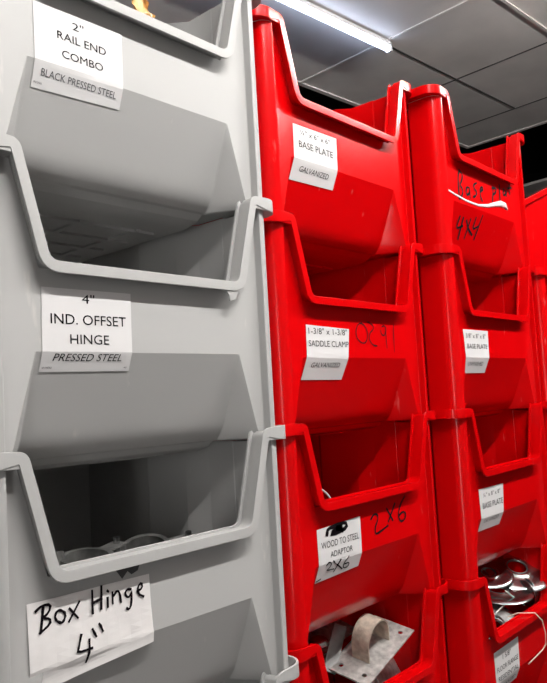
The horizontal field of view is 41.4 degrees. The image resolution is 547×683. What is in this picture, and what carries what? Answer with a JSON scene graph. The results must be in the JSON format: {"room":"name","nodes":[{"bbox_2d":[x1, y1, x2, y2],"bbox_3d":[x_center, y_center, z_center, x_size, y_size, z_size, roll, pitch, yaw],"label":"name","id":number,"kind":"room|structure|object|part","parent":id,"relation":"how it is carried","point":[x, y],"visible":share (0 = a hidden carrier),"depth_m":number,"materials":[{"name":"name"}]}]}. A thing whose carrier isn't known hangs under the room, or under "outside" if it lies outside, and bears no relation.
{"room":"hardware stockroom","nodes":[
{"label":"hardware stockroom","id":0,"kind":"room"},
{"bbox_2d":[114,0,546,197],"bbox_3d":[1.340,-1.580,0.907,10.900,0.020,6.571,1,-7,-44],"label":"ceiling","id":1,"kind":"structure","parent":0,"point":[475,35],"depth_m":3.34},
{"bbox_2d":[277,0,392,53],"bbox_3d":[0.079,-1.314,2.807,1.201,0.044,0.029,1,-6,-43],"label":"lamp","id":2,"kind":"object","parent":1,"relation":"attached to","point":[304,6],"visible":1,"depth_m":2.98,"materials":[{"name":"white plastic"}]},
{"bbox_2d":[297,0,546,148],"bbox_3d":[1.476,-1.585,0.766,10.700,0.006,5.980,1,-7,-44],"label":"trim","id":3,"kind":"structure","parent":1,"relation":"attached to","point":[301,83],"depth_m":3.39,"materials":[{"name":"white paint"}]},
{"bbox_2d":[392,42,546,129],"bbox_3d":[0.962,-1.323,3.643,1.051,0.002,1.246,-7,-6,42],"label":"trim","id":4,"kind":"structure","parent":1,"relation":"attached to","point":[546,42],"depth_m":3.62,"materials":[{"name":"grey metal"}]},
{"bbox_2d":[298,85,546,175],"bbox_3d":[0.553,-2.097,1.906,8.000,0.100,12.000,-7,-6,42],"label":"wall","id":5,"kind":"structure","parent":0,"point":[534,149],"depth_m":6.43,"materials":[{"name":"black paint"}]},
{"bbox_2d":[523,170,546,197],"bbox_3d":[4.590,-0.090,5.679,6.600,3.730,0.100,-7,-6,42],"label":"wall","id":6,"kind":"structure","parent":0,"point":[540,175],"depth_m":7.39,"materials":[{"name":"black paint"}]},
{"bbox_3d":[0.770,1.773,1.588,8.000,0.222,12.000,-7,-6,42],"label":"floor","id":7,"kind":"structure","parent":0,"visible":0},
{"bbox_3d":[-0.203,1.485,0.824,0.432,0.332,0.437,-7,-6,42],"label":"storage bin","id":8,"kind":"object","parent":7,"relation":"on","visible":0},
{"bbox_3d":[-0.220,1.186,0.849,0.432,0.332,0.437,-7,-6,42],"label":"storage bin","id":9,"kind":"object","parent":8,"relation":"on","visible":0},
{"bbox_3d":[-0.237,0.887,0.873,0.432,0.332,0.437,-7,-6,42],"label":"storage bin","id":10,"kind":"object","parent":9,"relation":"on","visible":0},
{"bbox_2d":[220,655,298,682],"bbox_3d":[-0.254,0.589,0.898,0.432,0.332,0.437,-7,-6,42],"label":"storage bin","id":11,"kind":"object","parent":10,"relation":"on","point":[291,673],"visible":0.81,"depth_m":0.91,"materials":[{"name":"grey plastic"}]},
{"bbox_2d":[0,425,288,682],"bbox_3d":[-0.270,0.290,0.922,0.432,0.332,0.437,-7,-6,42],"label":"storage bin","id":12,"kind":"object","parent":11,"relation":"on","point":[207,605],"depth_m":0.84,"materials":[{"name":"grey plastic"}]},
{"bbox_3d":[-0.275,0.247,0.791,0.091,0.034,0.062,-1,-5,-26],"label":"box hinge","id":13,"kind":"part","parent":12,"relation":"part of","materials":[{"name":"grey metal"}]},
{"bbox_3d":[-0.207,0.244,0.823,0.061,0.030,0.092,-4,-5,4],"label":"box hinge","id":14,"kind":"part","parent":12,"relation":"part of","materials":[{"name":"grey metal"}]},
{"bbox_2d":[0,132,274,470],"bbox_3d":[-0.287,-0.008,0.947,0.432,0.332,0.437,-7,-6,42],"label":"storage bin","id":15,"kind":"object","parent":12,"relation":"on","point":[160,346],"visible":0.97,"depth_m":0.81,"materials":[{"name":"grey plastic"}]},
{"bbox_2d":[0,0,261,262],"bbox_3d":[-0.304,-0.307,0.971,0.432,0.332,0.437,-7,-6,42],"label":"storage bin","id":16,"kind":"object","parent":15,"relation":"on","point":[132,127],"visible":0.97,"depth_m":0.86,"materials":[{"name":"grey plastic"}]},
{"bbox_2d":[132,0,154,17],"bbox_3d":[-0.153,-0.400,0.846,0.010,0.048,0.029,-7,-6,42],"label":"packing tape","id":17,"kind":"object","parent":16,"relation":"in","point":[141,6],"visible":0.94,"depth_m":0.85,"materials":[{"name":"beige plastic"}]},
{"bbox_3d":[-0.140,0.253,0.879,0.091,0.037,0.062,-3,-5,1],"label":"box hinge","id":18,"kind":"part","parent":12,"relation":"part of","materials":[{"name":"grey metal"}]},
{"bbox_3d":[0.071,1.498,1.171,0.432,0.332,0.437,-7,-6,42],"label":"storage bin","id":19,"kind":"object","parent":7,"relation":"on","visible":0},
{"bbox_3d":[0.054,1.199,1.196,0.432,0.332,0.437,-7,-6,42],"label":"storage bin","id":20,"kind":"object","parent":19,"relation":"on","visible":0},
{"bbox_3d":[0.037,0.900,1.220,0.432,0.332,0.437,-7,-6,42],"label":"storage bin","id":21,"kind":"object","parent":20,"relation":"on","visible":0},
{"bbox_2d":[288,579,447,682],"bbox_3d":[0.020,0.602,1.245,0.432,0.332,0.437,-7,-6,42],"label":"storage bin","id":22,"kind":"object","parent":21,"relation":"on","point":[422,658],"depth_m":1.24,"materials":[{"name":"red plastic"}]},
{"bbox_3d":[0.075,0.496,1.198,0.036,0.018,0.036,-7,-6,42],"label":"domed cap","id":23,"kind":"part","parent":22,"relation":"part of","materials":[{"name":"silver metal"}]},
{"bbox_2d":[308,619,353,660],"bbox_3d":[0.086,0.541,1.288,0.075,0.074,0.150,-6,-5,31],"label":"strap adaptor","id":24,"kind":"object","parent":22,"relation":"in","point":[326,631],"visible":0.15,"depth_m":1.30,"materials":[{"name":"metal"}]},
{"bbox_2d":[234,410,440,649],"bbox_3d":[0.004,0.303,1.269,0.432,0.332,0.437,-7,-6,42],"label":"storage bin","id":25,"kind":"object","parent":22,"relation":"on","point":[375,539],"visible":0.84,"depth_m":1.15,"materials":[{"name":"red plastic"}]},
{"bbox_2d":[264,209,428,435],"bbox_3d":[-0.013,0.005,1.294,0.432,0.332,0.437,-7,-6,42],"label":"storage bin","id":26,"kind":"object","parent":25,"relation":"on","point":[347,344],"visible":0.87,"depth_m":1.16,"materials":[{"name":"red plastic"}]},
{"bbox_2d":[193,4,415,275],"bbox_3d":[-0.030,-0.294,1.318,0.432,0.332,0.437,-7,-6,42],"label":"storage bin","id":27,"kind":"object","parent":26,"relation":"on","point":[344,177],"visible":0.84,"depth_m":1.18,"materials":[{"name":"red plastic"}]},
{"bbox_2d":[362,658,400,682],"bbox_3d":[0.181,0.575,1.256,0.079,0.086,0.157,-5,-5,18],"label":"strap adaptor","id":28,"kind":"object","parent":22,"relation":"in","point":[391,669],"visible":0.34,"depth_m":1.25,"materials":[{"name":"metal"}]},
{"bbox_3d":[0.385,1.505,1.473,0.432,0.332,0.437,-7,-6,41],"label":"storage bin","id":29,"kind":"object","parent":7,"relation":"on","visible":0},
{"bbox_3d":[0.369,1.206,1.498,0.432,0.332,0.437,-7,-6,41],"label":"storage bin","id":30,"kind":"object","parent":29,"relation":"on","visible":0},
{"bbox_3d":[0.352,0.908,1.522,0.432,0.332,0.437,-7,-6,41],"label":"storage bin","id":31,"kind":"object","parent":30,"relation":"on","visible":0},
{"bbox_2d":[441,543,546,682],"bbox_3d":[0.335,0.609,1.547,0.432,0.332,0.437,-7,-6,41],"label":"storage bin","id":32,"kind":"object","parent":31,"relation":"on","point":[469,619],"visible":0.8,"depth_m":1.32,"materials":[{"name":"red plastic"}]},
{"bbox_2d":[396,400,546,580],"bbox_3d":[0.318,0.310,1.571,0.432,0.332,0.437,-7,-6,41],"label":"storage bin","id":33,"kind":"object","parent":32,"relation":"on","point":[490,472],"visible":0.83,"depth_m":1.39,"materials":[{"name":"red plastic"}]},
{"bbox_2d":[417,243,541,417],"bbox_3d":[0.301,0.012,1.596,0.432,0.332,0.437,-7,-6,41],"label":"storage bin","id":34,"kind":"object","parent":33,"relation":"on","point":[480,339],"visible":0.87,"depth_m":1.41,"materials":[{"name":"red plastic"}]},
{"bbox_2d":[406,84,529,284],"bbox_3d":[0.285,-0.286,1.620,0.432,0.332,0.437,-7,-6,41],"label":"storage bin","id":35,"kind":"object","parent":34,"relation":"on","point":[474,202],"visible":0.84,"depth_m":1.44,"materials":[{"name":"red plastic"}]},
{"bbox_2d":[489,587,533,604],"bbox_3d":[0.468,0.519,1.508,0.139,0.022,0.138,-1,-5,-22],"label":"flange","id":36,"kind":"object","parent":32,"relation":"in","point":[524,596],"visible":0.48,"depth_m":1.47,"materials":[{"name":"metal"}]},
{"bbox_2d":[478,562,513,588],"bbox_3d":[0.461,0.497,1.553,0.107,0.041,0.099,-2,-5,-10],"label":"flange","id":37,"kind":"object","parent":36,"relation":"on","point":[503,577],"visible":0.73,"depth_m":1.53,"materials":[{"name":"metal"}]},
{"bbox_2d":[483,553,546,591],"bbox_3d":[0.529,0.492,1.575,0.150,0.071,0.132,-3,-5,-8],"label":"flange","id":38,"kind":"object","parent":36,"relation":"on","point":[531,573],"visible":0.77,"depth_m":1.55,"materials":[{"name":"silver metal"}]},
{"bbox_2d":[507,612,545,663],"bbox_3d":[0.504,0.584,1.429,0.076,0.096,0.018,-3,-5,-5],"label":"wire","id":39,"kind":"object","parent":32,"relation":"hanging from","point":[517,612],"visible":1,"depth_m":1.44,"materials":[{"name":"beige plastic"}]},
{"bbox_2d":[520,580,535,606],"bbox_3d":[0.532,0.529,1.524,0.010,0.055,0.056,-1,-5,-24],"label":"flange","id":40,"kind":"object","parent":32,"relation":"in","point":[532,602],"visible":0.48,"depth_m":1.51,"materials":[{"name":"metal"}]},
{"bbox_2d":[525,578,537,602],"bbox_3d":[0.542,0.530,1.539,0.010,0.055,0.056,-1,-5,-21],"label":"flange","id":41,"kind":"object","parent":32,"relation":"in","point":[525,578],"visible":0.18,"depth_m":1.52,"materials":[{"name":"metal"}]},
{"label":"flange","id":42,"kind":"object","parent":32,"relation":"in","visible":0},
{"label":"flange","id":43,"kind":"object","parent":42,"relation":"on","visible":0},
{"label":"flange","id":44,"kind":"object","parent":43,"relation":"on","visible":0},
{"label":"flange","id":45,"kind":"object","parent":44,"relation":"on","visible":0},
{"label":"flange","id":46,"kind":"object","parent":45,"relation":"on","visible":0},
{"bbox_2d":[489,604,514,638],"bbox_3d":[0.442,0.570,1.440,0.096,0.082,0.051,-3,-5,-2],"label":"flange","id":47,"kind":"object","parent":46,"relation":"on","point":[501,617],"visible":0.16,"depth_m":1.45,"materials":[{"name":"metal"}]},
{"bbox_3d":[0.677,1.515,1.799,0.432,0.332,0.437,-7,-6,41],"label":"storage bin","id":48,"kind":"object","parent":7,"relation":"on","visible":0},
{"bbox_3d":[0.660,1.216,1.823,0.432,0.332,0.437,-7,-6,41],"label":"storage bin","id":49,"kind":"object","parent":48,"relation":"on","visible":0},
{"bbox_3d":[0.643,0.918,1.848,0.432,0.332,0.437,-7,-6,41],"label":"storage bin","id":50,"kind":"object","parent":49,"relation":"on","visible":0},
{"bbox_3d":[0.627,0.619,1.872,0.432,0.332,0.437,-7,-6,41],"label":"storage bin","id":51,"kind":"object","parent":50,"relation":"on","visible":0},
{"bbox_2d":[516,400,546,450],"bbox_3d":[0.610,0.321,1.897,0.432,0.332,0.437,-7,-6,41],"label":"storage bin","id":52,"kind":"object","parent":51,"relation":"on","point":[545,409],"visible":0.02,"depth_m":1.63,"materials":[{"name":"red plastic"}]},
{"bbox_2d":[531,267,546,399],"bbox_3d":[0.593,0.022,1.921,0.432,0.332,0.437,-7,-6,41],"label":"storage bin","id":53,"kind":"object","parent":52,"relation":"on","point":[539,280],"visible":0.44,"depth_m":1.65,"materials":[{"name":"red plastic"}]},
{"bbox_2d":[525,187,546,276],"bbox_3d":[0.591,-0.271,1.895,0.256,0.248,0.376,-7,-6,42],"label":"bin","id":54,"kind":"object","parent":53,"relation":"on","point":[536,203],"visible":0.08,"depth_m":1.78,"materials":[{"name":"red plastic"}]},
{"bbox_3d":[0.109,0.666,1.176,0.150,0.059,0.078,2,-5,-45],"label":"strap adaptor","id":55,"kind":"object","parent":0,"visible":0},
{"bbox_3d":[0.101,0.643,1.170,0.078,0.059,0.150,-5,-4,38],"label":"strap adaptor","id":56,"kind":"object","parent":55,"relation":"on","visible":0},
{"label":"strap adaptor","id":57,"kind":"object","parent":56,"relation":"on","visible":0},
{"bbox_2d":[328,613,413,682],"bbox_3d":[0.162,0.496,1.200,0.077,0.090,0.148,-7,-6,42],"label":"strap adaptor","id":58,"kind":"object","parent":57,"relation":"on","point":[376,640],"visible":1,"depth_m":1.18,"materials":[{"name":"metal"}]},
{"bbox_2d":[325,623,346,674],"bbox_3d":[0.101,0.504,1.191,0.018,0.068,0.068,-6,-5,28],"label":"bar","id":59,"kind":"object","parent":58,"relation":"on","point":[333,653],"visible":0.86,"depth_m":1.19,"materials":[{"name":"silver metal"}]}
]}

